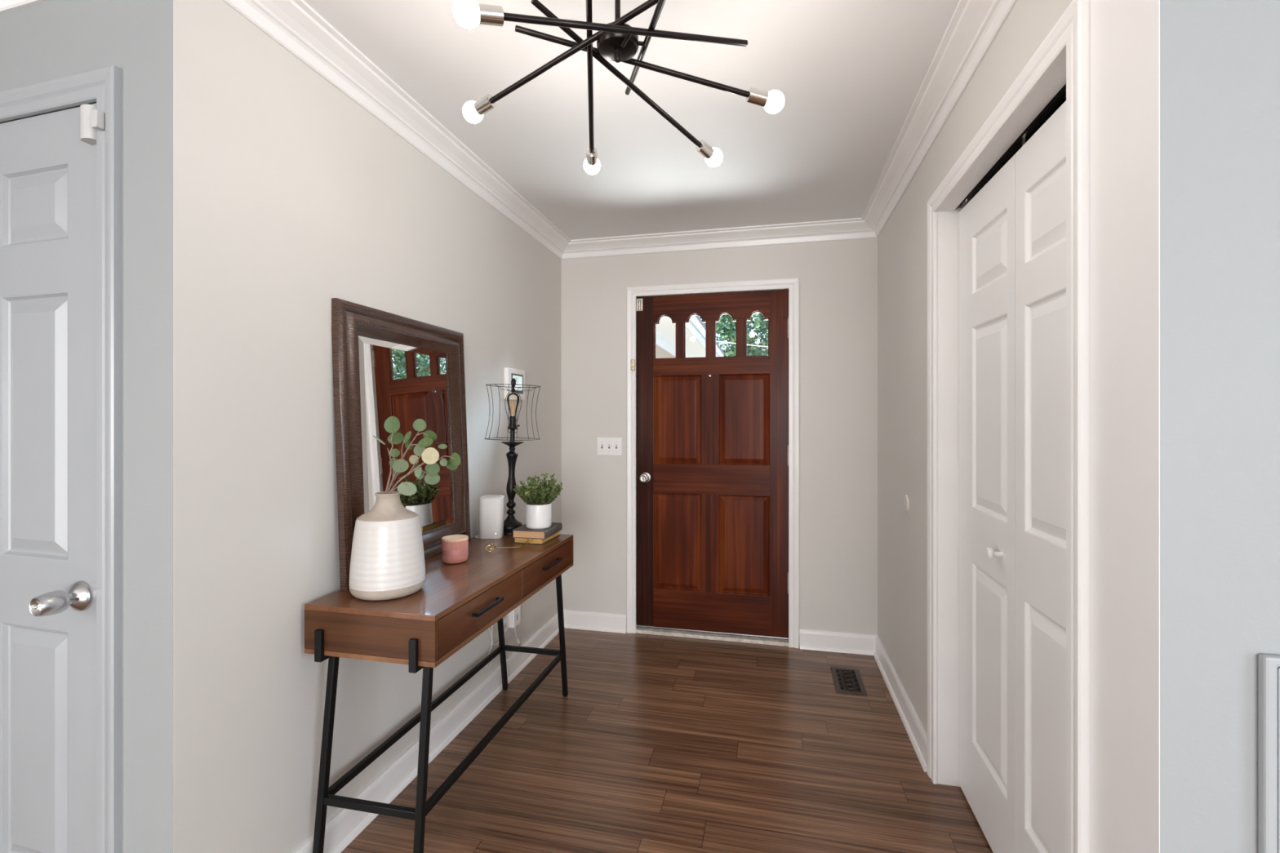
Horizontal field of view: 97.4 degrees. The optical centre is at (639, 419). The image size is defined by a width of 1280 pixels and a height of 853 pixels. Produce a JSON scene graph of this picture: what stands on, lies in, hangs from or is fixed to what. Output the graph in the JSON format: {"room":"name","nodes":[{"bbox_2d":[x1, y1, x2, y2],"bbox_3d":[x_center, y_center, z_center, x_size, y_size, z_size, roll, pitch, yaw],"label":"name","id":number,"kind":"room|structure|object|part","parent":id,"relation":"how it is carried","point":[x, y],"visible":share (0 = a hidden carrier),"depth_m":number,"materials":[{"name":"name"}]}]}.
{"room":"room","nodes":[
{"label":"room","id":0,"kind":"room"},
{"bbox_2d":[0,0,173,852],"bbox_3d":[-2.141,0.107,1.631,2.299,2.440,0.120,0,0,16],"label":"wall","id":1,"kind":"structure","parent":0,"point":[47,40],"depth_m":1.29,"materials":[{"name":"grey paint"}]},
{"bbox_2d":[0,103,96,852],"bbox_3d":[-1.651,0.284,1.405,0.777,2.066,0.128,0,0,16],"label":"door","id":2,"kind":"structure","parent":1,"relation":"in","point":[48,174],"depth_m":1.38,"materials":[{"name":"white paint"}]},
{"bbox_3d":[-1.345,0.422,1.304,0.072,0.072,0.086,0,0,16],"label":"knob","id":3,"kind":"part","parent":2,"relation":"part of","materials":[{"name":"metal"}]},
{"bbox_2d":[80,104,104,145],"bbox_3d":[-1.272,-0.690,1.312,0.070,0.078,0.031,0,0,19],"label":"sensor","id":4,"kind":"object","parent":2,"relation":"attached to","point":[91,119],"visible":1,"depth_m":1.30,"materials":[{"name":"white plastic"}]},
{"bbox_2d":[0,102,96,124],"bbox_3d":[-1.628,0.281,1.487,0.809,2.092,0.121,0,0,16],"label":"trim","id":5,"kind":"structure","parent":1,"relation":"attached to","point":[93,102],"depth_m":1.38,"materials":[{"name":"white paint"}]},
{"bbox_2d":[0,65,120,852],"bbox_3d":[-1.647,0.256,1.421,0.909,2.142,0.018,0,0,16],"label":"trim","id":6,"kind":"structure","parent":1,"relation":"attached to","point":[102,86],"depth_m":1.30,"materials":[{"name":"white paint"}]},
{"bbox_2d":[173,0,561,852],"bbox_3d":[-0.822,0.107,2.508,0.120,2.440,2.525,0,0,13],"label":"wall","id":7,"kind":"structure","parent":0,"point":[291,197],"depth_m":1.55,"materials":[{"name":"beige paint"}]},
{"bbox_2d":[293,609,626,852],"bbox_3d":[-0.646,1.273,2.396,0.435,0.108,2.459,0,0,17],"label":"baseboard","id":8,"kind":"structure","parent":7,"relation":"attached to","point":[346,824],"depth_m":2.30,"materials":[{"name":"white paint"}]},
{"bbox_2d":[502,614,507,633],"bbox_3d":[-0.682,1.014,2.829,0.008,0.122,0.078,0,0,13],"label":"power outlet","id":9,"kind":"object","parent":7,"relation":"attached to","point":[504,618],"visible":0.45,"depth_m":2.83,"materials":[{"name":"white plastic"}]},
{"bbox_2d":[503,367,524,400],"bbox_3d":[-0.650,-0.181,2.924,0.028,0.160,0.202,0,0,13],"label":"thermostat","id":10,"kind":"object","parent":7,"relation":"attached to","point":[508,373],"visible":0.73,"depth_m":2.89,"materials":[{"name":"white plastic"}]},
{"bbox_2d":[507,604,520,627],"bbox_3d":[-0.649,1.015,2.909,0.034,0.100,0.082,0,0,13],"label":"power adapter","id":11,"kind":"object","parent":7,"relation":"attached to","point":[514,616],"visible":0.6,"depth_m":2.88,"materials":[{"name":"white plastic"}]},
{"bbox_2d":[514,626,520,646],"bbox_3d":[-0.635,1.123,2.926,0.041,0.119,0.016,0,0,-38],"label":"lead","id":12,"kind":"object","parent":11,"relation":"hanging from","point":[517,639],"visible":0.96,"depth_m":2.92,"materials":[{"name":"beige plastic"}]},
{"bbox_2d":[303,0,959,239],"bbox_3d":[-0.428,-1.163,-1.292,7.050,0.100,9.790,0,0,13],"label":"ceiling","id":13,"kind":"structure","parent":0,"point":[850,74],"depth_m":1.95,"materials":[{"name":"paint"}]},
{"bbox_2d":[453,0,784,174],"bbox_3d":[-0.069,-0.930,1.350,0.812,0.366,0.785,0,0,13],"label":"chandelier","id":14,"kind":"object","parent":13,"relation":"hanging from","point":[617,41],"visible":1,"depth_m":1.32,"materials":[{"name":"black metal"}]},
{"bbox_3d":[-0.329,-0.781,1.079,0.055,0.052,0.052,0,0,13],"label":"bulb","id":15,"kind":"part","parent":14,"relation":"part of","materials":[{"name":"white glass"}]},
{"bbox_3d":[-0.430,-0.797,1.459,0.058,0.052,0.052,0,0,13],"label":"bulb","id":16,"kind":"part","parent":14,"relation":"part of","materials":[{"name":"white glass"}]},
{"bbox_3d":[-0.121,-0.862,1.286,0.587,0.120,0.014,0,0,29],"label":"arm","id":17,"kind":"part","parent":14,"relation":"part of","materials":[{"name":"black metal"}]},
{"bbox_3d":[-0.122,-0.857,1.385,0.014,0.131,0.585,0,0,-4],"label":"arm","id":18,"kind":"part","parent":14,"relation":"part of","materials":[{"name":"black metal"}]},
{"bbox_3d":[-0.149,-0.785,1.737,0.052,0.052,0.058,0,0,13],"label":"bulb","id":19,"kind":"part","parent":14,"relation":"part of","materials":[{"name":"white glass"}]},
{"bbox_3d":[-0.030,-0.848,1.418,0.316,0.136,0.483,0,0,13],"label":"arm","id":20,"kind":"part","parent":14,"relation":"part of","materials":[{"name":"black metal"}]},
{"bbox_3d":[-0.051,-0.996,1.295,0.013,0.195,0.013,0,0,13],"label":"down rod","id":21,"kind":"part","parent":14,"relation":"part of","materials":[{"name":"black metal"}]},
{"bbox_3d":[-0.009,-0.844,1.223,0.578,0.116,0.013,0,0,-24],"label":"arm","id":22,"kind":"part","parent":14,"relation":"part of","materials":[{"name":"black metal"}]},
{"bbox_3d":[-0.011,-0.861,1.356,0.568,0.128,0.014,0,0,-7],"label":"arm","id":23,"kind":"part","parent":14,"relation":"part of","materials":[{"name":"black metal"}]},
{"bbox_3d":[0.016,-0.869,1.292,0.014,0.110,0.588,0,0,-10],"label":"arm","id":24,"kind":"part","parent":14,"relation":"part of","materials":[{"name":"black metal"}]},
{"bbox_3d":[0.217,-0.773,1.657,0.052,0.052,0.056,0,0,13],"label":"bulb","id":25,"kind":"part","parent":14,"relation":"part of","materials":[{"name":"white glass"}]},
{"bbox_3d":[0.330,-0.790,1.401,0.057,0.052,0.052,0,0,13],"label":"bulb","id":26,"kind":"part","parent":14,"relation":"part of","materials":[{"name":"white glass"}]},
{"bbox_2d":[341,627,993,852],"bbox_3d":[-0.428,1.377,-1.292,7.050,0.100,9.790,0,0,13],"label":"floor","id":27,"kind":"structure","parent":0,"point":[655,744],"depth_m":2.16,"materials":[{"name":"brown wood"}]},
{"bbox_2d":[304,533,573,852],"bbox_3d":[-0.602,0.925,2.129,0.435,0.804,1.234,0,0,13],"label":"console table","id":28,"kind":"object","parent":27,"relation":"on","point":[456,603],"visible":0.98,"depth_m":1.62,"materials":[{"name":"brown wood"}]},
{"bbox_3d":[-0.910,0.993,1.626,0.076,0.661,0.028,0,0,-29],"label":"leg","id":29,"kind":"part","parent":28,"relation":"part of","materials":[{"name":"black metal"}]},
{"bbox_3d":[-0.746,0.594,1.551,0.415,0.109,0.015,0,0,13],"label":"panel","id":30,"kind":"part","parent":28,"relation":"part of","materials":[{"name":"brown wood"}]},
{"bbox_2d":[349,491,425,600],"bbox_3d":[-0.762,0.372,1.704,0.211,0.300,0.211,0,0,13],"label":"vase","id":31,"kind":"object","parent":28,"relation":"on","point":[387,560],"visible":0.95,"depth_m":1.63,"materials":[{"name":"white ceramic"}]},
{"bbox_2d":[373,416,461,495],"bbox_3d":[-0.680,0.131,1.715,0.278,0.282,0.137,0,0,13],"label":"eucalyptus spray","id":32,"kind":"object","parent":31,"relation":"in","point":[430,455],"visible":0.98,"depth_m":1.70,"materials":[{"name":"green plant"}]},
{"bbox_3d":[-0.731,0.143,1.753,0.140,0.125,0.072,0,0,13],"label":"stem","id":33,"kind":"part","parent":32,"relation":"part of","materials":[{"name":"green plant"}]},
{"bbox_3d":[-0.669,0.153,1.694,0.208,0.238,0.087,0,0,13],"label":"stem","id":34,"kind":"part","parent":32,"relation":"part of","materials":[{"name":"green plant"}]},
{"bbox_2d":[331,297,471,591],"bbox_3d":[-0.832,0.077,2.063,0.071,0.895,0.720,0,0,13],"label":"wall mirror","id":35,"kind":"object","parent":28,"relation":"on","point":[385,365],"visible":0.72,"depth_m":1.97,"materials":[{"name":"brown wood"}]},
{"bbox_2d":[358,335,453,532],"bbox_3d":[-0.839,0.077,2.065,0.007,0.703,0.528,-2,-1,13],"label":"mirror glass","id":36,"kind":"object","parent":35,"relation":"attached to","point":[409,380],"depth_m":2.05,"materials":[{"name":"clear mirror"}]},
{"bbox_3d":[-0.602,0.993,1.556,0.059,0.661,0.025,0,0,-4],"label":"leg","id":37,"kind":"part","parent":28,"relation":"part of","materials":[{"name":"black metal"}]},
{"bbox_3d":[-0.626,0.655,2.070,0.415,0.014,1.080,0,0,13],"label":"panel","id":38,"kind":"part","parent":28,"relation":"part of","materials":[{"name":"brown wood"}]},
{"bbox_2d":[441,534,468,564],"bbox_3d":[-0.679,0.478,2.065,0.093,0.090,0.093,0,0,13],"label":"candle jar","id":39,"kind":"object","parent":28,"relation":"on","point":[455,548],"visible":1,"depth_m":2.03,"materials":[{"name":"pink ceramic"}]},
{"bbox_3d":[-0.679,0.437,2.065,0.093,0.008,0.093,0,0,13],"label":"lid","id":40,"kind":"part","parent":39,"relation":"part of","materials":[{"name":"brown wood"}]},
{"bbox_3d":[-0.649,0.594,1.808,0.338,0.104,0.524,0,0,13],"label":"drawer","id":41,"kind":"part","parent":28,"relation":"part of","materials":[{"name":"brown wood"}]},
{"bbox_3d":[-0.475,0.587,1.763,0.023,0.010,0.164,0,0,13],"label":"handle","id":42,"kind":"part","parent":28,"relation":"part of","materials":[{"name":"black metal"}]},
{"bbox_2d":[479,494,504,538],"bbox_3d":[-0.657,0.431,2.493,0.108,0.185,0.065,0,0,-3],"label":"router","id":43,"kind":"object","parent":28,"relation":"on","point":[491,508],"visible":1,"depth_m":2.46,"materials":[{"name":"white plastic"}]},
{"bbox_2d":[486,625,498,667],"bbox_3d":[-0.701,0.841,2.680,0.054,0.665,0.295,0,0,1],"label":"cable","id":44,"kind":"object","parent":28,"relation":"hanging from","point":[492,625],"visible":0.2,"depth_m":2.67,"materials":[{"name":"beige plastic"}]},
{"bbox_3d":[-0.661,0.993,2.671,0.025,0.664,0.201,0,0,0],"label":"leg","id":45,"kind":"part","parent":28,"relation":"part of","materials":[{"name":"black metal"}]},
{"bbox_2d":[484,537,531,551],"bbox_3d":[-0.524,0.503,2.249,0.187,0.032,0.050,0,0,-25],"label":"wick trimmer","id":46,"kind":"object","parent":28,"relation":"on","point":[527,541],"visible":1,"depth_m":2.24,"materials":[{"name":"gold metal"}]},
{"bbox_3d":[-0.463,0.500,2.273,0.023,0.027,0.067,0,0,24],"label":"blade","id":47,"kind":"part","parent":46,"relation":"part of","materials":[{"name":"gold metal"}]},
{"bbox_2d":[484,377,540,535],"bbox_3d":[-0.589,0.167,2.588,0.251,0.713,0.251,1,0,13],"label":"table lamp","id":48,"kind":"object","parent":28,"relation":"on","point":[510,523],"visible":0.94,"depth_m":2.58,"materials":[{"name":"black metal"}]},
{"bbox_3d":[-0.585,-0.032,2.587,0.251,0.247,0.251,1,0,13],"label":"shade frame","id":49,"kind":"part","parent":48,"relation":"part of","materials":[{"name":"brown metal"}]},
{"bbox_2d":[508,416,516,431],"bbox_3d":[-0.586,0.019,2.587,0.033,0.068,0.033,1,0,13],"label":"socket","id":50,"kind":"object","parent":48,"relation":"attached to","point":[513,424],"depth_m":2.57,"materials":[{"name":"black metal"}]},
{"bbox_3d":[-0.584,-0.068,2.587,0.057,0.107,0.057,1,0,13],"label":"filament bulb","id":51,"kind":"part","parent":48,"relation":"part of","materials":[{"name":"clear glass"}]},
{"bbox_2d":[513,531,559,544],"bbox_3d":[-0.447,0.510,2.457,0.128,0.026,0.198,0,0,14],"label":"book","id":52,"kind":"object","parent":28,"relation":"on","point":[517,540],"visible":0.45,"depth_m":2.37,"materials":[{"name":"paper"}]},
{"bbox_2d":[512,522,562,539],"bbox_3d":[-0.442,0.480,2.439,0.150,0.033,0.198,0,0,12],"label":"book","id":53,"kind":"object","parent":52,"relation":"on","point":[522,531],"visible":0.86,"depth_m":2.35,"materials":[{"name":"grey paper"}]},
{"bbox_2d":[513,473,563,528],"bbox_3d":[-0.442,0.347,2.428,0.205,0.233,0.202,0,0,13],"label":"potted plant","id":54,"kind":"object","parent":53,"relation":"on","point":[538,500],"visible":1,"depth_m":2.39,"materials":[{"name":"green plant"}]},
{"bbox_3d":[-0.438,0.413,2.430,0.110,0.101,0.110,0,0,13],"label":"pot","id":55,"kind":"part","parent":54,"relation":"part of","materials":[{"name":"white ceramic"}]},
{"bbox_3d":[-0.438,0.309,2.431,0.185,0.136,0.175,0,0,13],"label":"stem","id":56,"kind":"part","parent":54,"relation":"part of","materials":[{"name":"green plant"}]},
{"bbox_3d":[-0.530,0.594,2.318,0.338,0.104,0.518,0,0,13],"label":"drawer","id":57,"kind":"part","parent":28,"relation":"part of","materials":[{"name":"brown wood"}]},
{"bbox_3d":[-0.354,0.587,2.283,0.023,0.010,0.164,0,0,13],"label":"handle","id":58,"kind":"part","parent":28,"relation":"part of","materials":[{"name":"black metal"}]},
{"bbox_3d":[-0.362,0.993,2.604,0.024,0.664,0.204,0,0,3],"label":"leg","id":59,"kind":"part","parent":28,"relation":"part of","materials":[{"name":"black metal"}]},
{"bbox_3d":[-0.505,0.594,2.589,0.415,0.109,0.015,0,0,13],"label":"panel","id":60,"kind":"part","parent":28,"relation":"part of","materials":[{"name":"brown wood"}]},
{"bbox_2d":[830,666,867,695],"bbox_3d":[1.054,1.325,2.852,0.142,0.005,0.289,0,0,13],"label":"floor vent","id":61,"kind":"object","parent":27,"relation":"in","point":[846,681],"visible":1,"depth_m":2.84,"materials":[{"name":"brown metal"}]},
{"bbox_2d":[835,669,861,692],"bbox_3d":[1.055,1.324,2.855,0.096,0.004,0.243,0,0,13],"label":"grille","id":62,"kind":"object","parent":61,"relation":"attached to","point":[846,680],"depth_m":2.85,"materials":[{"name":"brown metal"}]},
{"bbox_2d":[561,238,877,635],"bbox_3d":[0.432,0.107,3.452,2.137,2.440,0.120,0,0,13],"label":"wall","id":63,"kind":"structure","parent":0,"point":[838,279],"depth_m":3.27,"materials":[{"name":"beige paint"}]},
{"bbox_2d":[0,0,1017,259],"bbox_3d":[0.276,-1.069,2.138,6.590,0.088,2.510,0,0,13],"label":"trim","id":64,"kind":"structure","parent":63,"relation":"attached to","point":[974,25],"depth_m":2.04,"materials":[{"name":"white paint"}]},
{"bbox_2d":[596,437,622,455],"bbox_3d":[-0.194,0.171,3.526,0.163,0.114,0.020,0,0,13],"label":"light switch","id":65,"kind":"object","parent":63,"relation":"attached to","point":[605,446],"visible":1,"depth_m":3.53,"materials":[{"name":"white plastic"}]},
{"bbox_2d":[631,359,635,370],"bbox_3d":[-0.044,-0.337,3.483,0.024,0.067,0.017,0,0,13],"label":"strike plate","id":66,"kind":"object","parent":63,"relation":"attached to","point":[633,361],"visible":1,"depth_m":3.48,"materials":[{"name":"gold metal"}]},
{"bbox_2d":[635,289,788,637],"bbox_3d":[0.428,0.263,3.401,0.931,2.048,0.112,0,0,13],"label":"door","id":67,"kind":"structure","parent":63,"relation":"in","point":[713,431],"depth_m":3.41,"materials":[{"name":"brown wood"}]},
{"bbox_3d":[-0.003,-0.713,3.506,0.016,0.057,0.017,0,0,13],"label":"guard arm","id":68,"kind":"part","parent":67,"relation":"part of","materials":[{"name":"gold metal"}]},
{"bbox_3d":[0.029,0.362,3.474,0.068,0.068,0.065,0,0,13],"label":"knob","id":69,"kind":"part","parent":67,"relation":"part of","materials":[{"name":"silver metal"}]},
{"bbox_3d":[0.232,0.753,3.477,0.298,0.597,0.035,0,0,13],"label":"panel","id":70,"kind":"part","parent":67,"relation":"part of","materials":[{"name":"brown wood"}]},
{"bbox_3d":[0.233,0.001,3.477,0.300,0.548,0.035,0,0,13],"label":"panel","id":71,"kind":"part","parent":67,"relation":"part of","materials":[{"name":"brown wood"}]},
{"bbox_3d":[0.626,0.753,3.386,0.304,0.597,0.035,0,0,13],"label":"panel","id":72,"kind":"part","parent":67,"relation":"part of","materials":[{"name":"brown wood"}]},
{"bbox_3d":[0.627,0.001,3.385,0.302,0.548,0.035,0,0,13],"label":"panel","id":73,"kind":"part","parent":67,"relation":"part of","materials":[{"name":"brown wood"}]},
{"bbox_2d":[635,626,788,646],"bbox_3d":[0.420,1.316,3.412,0.940,0.022,0.053,0,0,13],"label":"threshold","id":74,"kind":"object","parent":63,"relation":"attached to","point":[756,640],"depth_m":3.39,"materials":[{"name":"paint"}]},
{"bbox_2d":[626,277,799,648],"bbox_3d":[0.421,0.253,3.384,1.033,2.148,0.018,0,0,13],"label":"trim","id":75,"kind":"structure","parent":63,"relation":"attached to","point":[792,284],"depth_m":3.35,"materials":[{"name":"white paint"}]},
{"bbox_2d":[636,625,788,639],"bbox_3d":[0.441,1.312,3.476,0.927,0.030,0.079,0,0,13],"label":"trim","id":76,"kind":"structure","parent":63,"relation":"attached to","point":[643,626],"depth_m":3.43,"materials":[{"name":"wood"}]},
{"bbox_2d":[877,0,1072,734],"bbox_3d":[1.130,0.107,2.014,0.127,2.440,2.365,0,0,13],"label":"wall","id":77,"kind":"structure","parent":0,"point":[902,242],"depth_m":2.40,"materials":[{"name":"beige paint"}]},
{"bbox_2d":[799,628,927,772],"bbox_3d":[1.012,1.273,2.693,0.425,0.108,1.096,0,0,13],"label":"baseboard","id":78,"kind":"structure","parent":77,"relation":"attached to","point":[809,639],"depth_m":3.00,"materials":[{"name":"white paint"}]},
{"bbox_2d":[937,51,1066,786],"bbox_3d":[1.031,0.277,1.573,0.120,2.100,0.978,0,0,13],"label":"trim","id":79,"kind":"structure","parent":77,"relation":"attached to","point":[948,215],"depth_m":2.04,"materials":[{"name":"white paint"}]},
{"bbox_2d":[927,0,1089,852],"bbox_3d":[0.964,0.255,1.588,0.018,2.145,1.070,0,0,13],"label":"trim","id":80,"kind":"structure","parent":77,"relation":"attached to","point":[1070,34],"depth_m":1.11,"materials":[{"name":"white paint"}]},
{"bbox_2d":[959,83,1066,852],"bbox_3d":[1.036,0.264,1.573,0.077,2.103,0.948,0,0,13],"label":"door","id":81,"kind":"structure","parent":77,"relation":"in","point":[1012,224],"depth_m":1.56,"materials":[{"name":"white paint"}]},
{"bbox_3d":[1.035,0.394,1.645,0.043,0.038,0.038,0,0,13],"label":"knob","id":82,"kind":"part","parent":81,"relation":"part of","materials":[{"name":"white paint"}]},
{"bbox_2d":[1089,0,1159,852],"bbox_3d":[0.830,0.151,0.969,0.001,2.352,0.194,0,0,13],"label":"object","id":83,"kind":"structure","parent":77,"relation":"attached to","point":[1125,34],"depth_m":0.96,"materials":[{"name":"white paint"}]},
{"bbox_2d":[1007,97,1066,161],"bbox_3d":[1.404,0.107,1.538,0.739,2.440,1.548,0,0,13],"label":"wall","id":84,"kind":"structure","parent":0,"point":[1064,100],"depth_m":1.98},
{"bbox_2d":[1160,0,1279,852],"bbox_3d":[2.093,0.107,0.637,2.610,2.440,0.120,0,0,13],"label":"wall","id":85,"kind":"structure","parent":0,"point":[1220,60],"depth_m":0.86,"materials":[{"name":"grey paint"}]},
{"bbox_2d":[1257,653,1279,852],"bbox_3d":[1.270,0.839,0.758,0.708,0.976,0.016,0,0,13],"label":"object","id":86,"kind":"object","parent":85,"relation":"attached to","point":[1268,665],"visible":1,"depth_m":0.83,"materials":[{"name":"white paint"}]},
{"bbox_3d":[1.271,0.845,0.760,0.671,0.956,0.011,0,0,13],"label":"door","id":87,"kind":"part","parent":86,"relation":"part of","materials":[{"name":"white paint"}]},
{"label":"outside","id":88,"kind":"structure","parent":0,"visible":0},
{"bbox_2d":[656,315,724,358],"bbox_3d":[-0.615,-0.738,8.407,3.120,4.130,7.700,0,0,13],"label":"house wing","id":89,"kind":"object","parent":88,"point":[695,328],"visible":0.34,"depth_m":8.27,"materials":[{"name":"plastic"}]},
{"bbox_2d":[716,341,768,347],"bbox_3d":[3.818,-1.363,11.227,5.602,0.699,0.019,0,0,13],"label":"overhead wire","id":90,"kind":"object","parent":89,"relation":"attached to","point":[717,341],"visible":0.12,"depth_m":11.58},
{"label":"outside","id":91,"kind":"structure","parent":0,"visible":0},
{"bbox_2d":[699,312,768,356],"bbox_3d":[3.546,-1.921,16.706,6.072,6.543,5.679,0,0,33],"label":"tree","id":92,"kind":"object","parent":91,"point":[726,330],"visible":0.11,"depth_m":16.29,"materials":[{"name":"green plant"}]}
]}

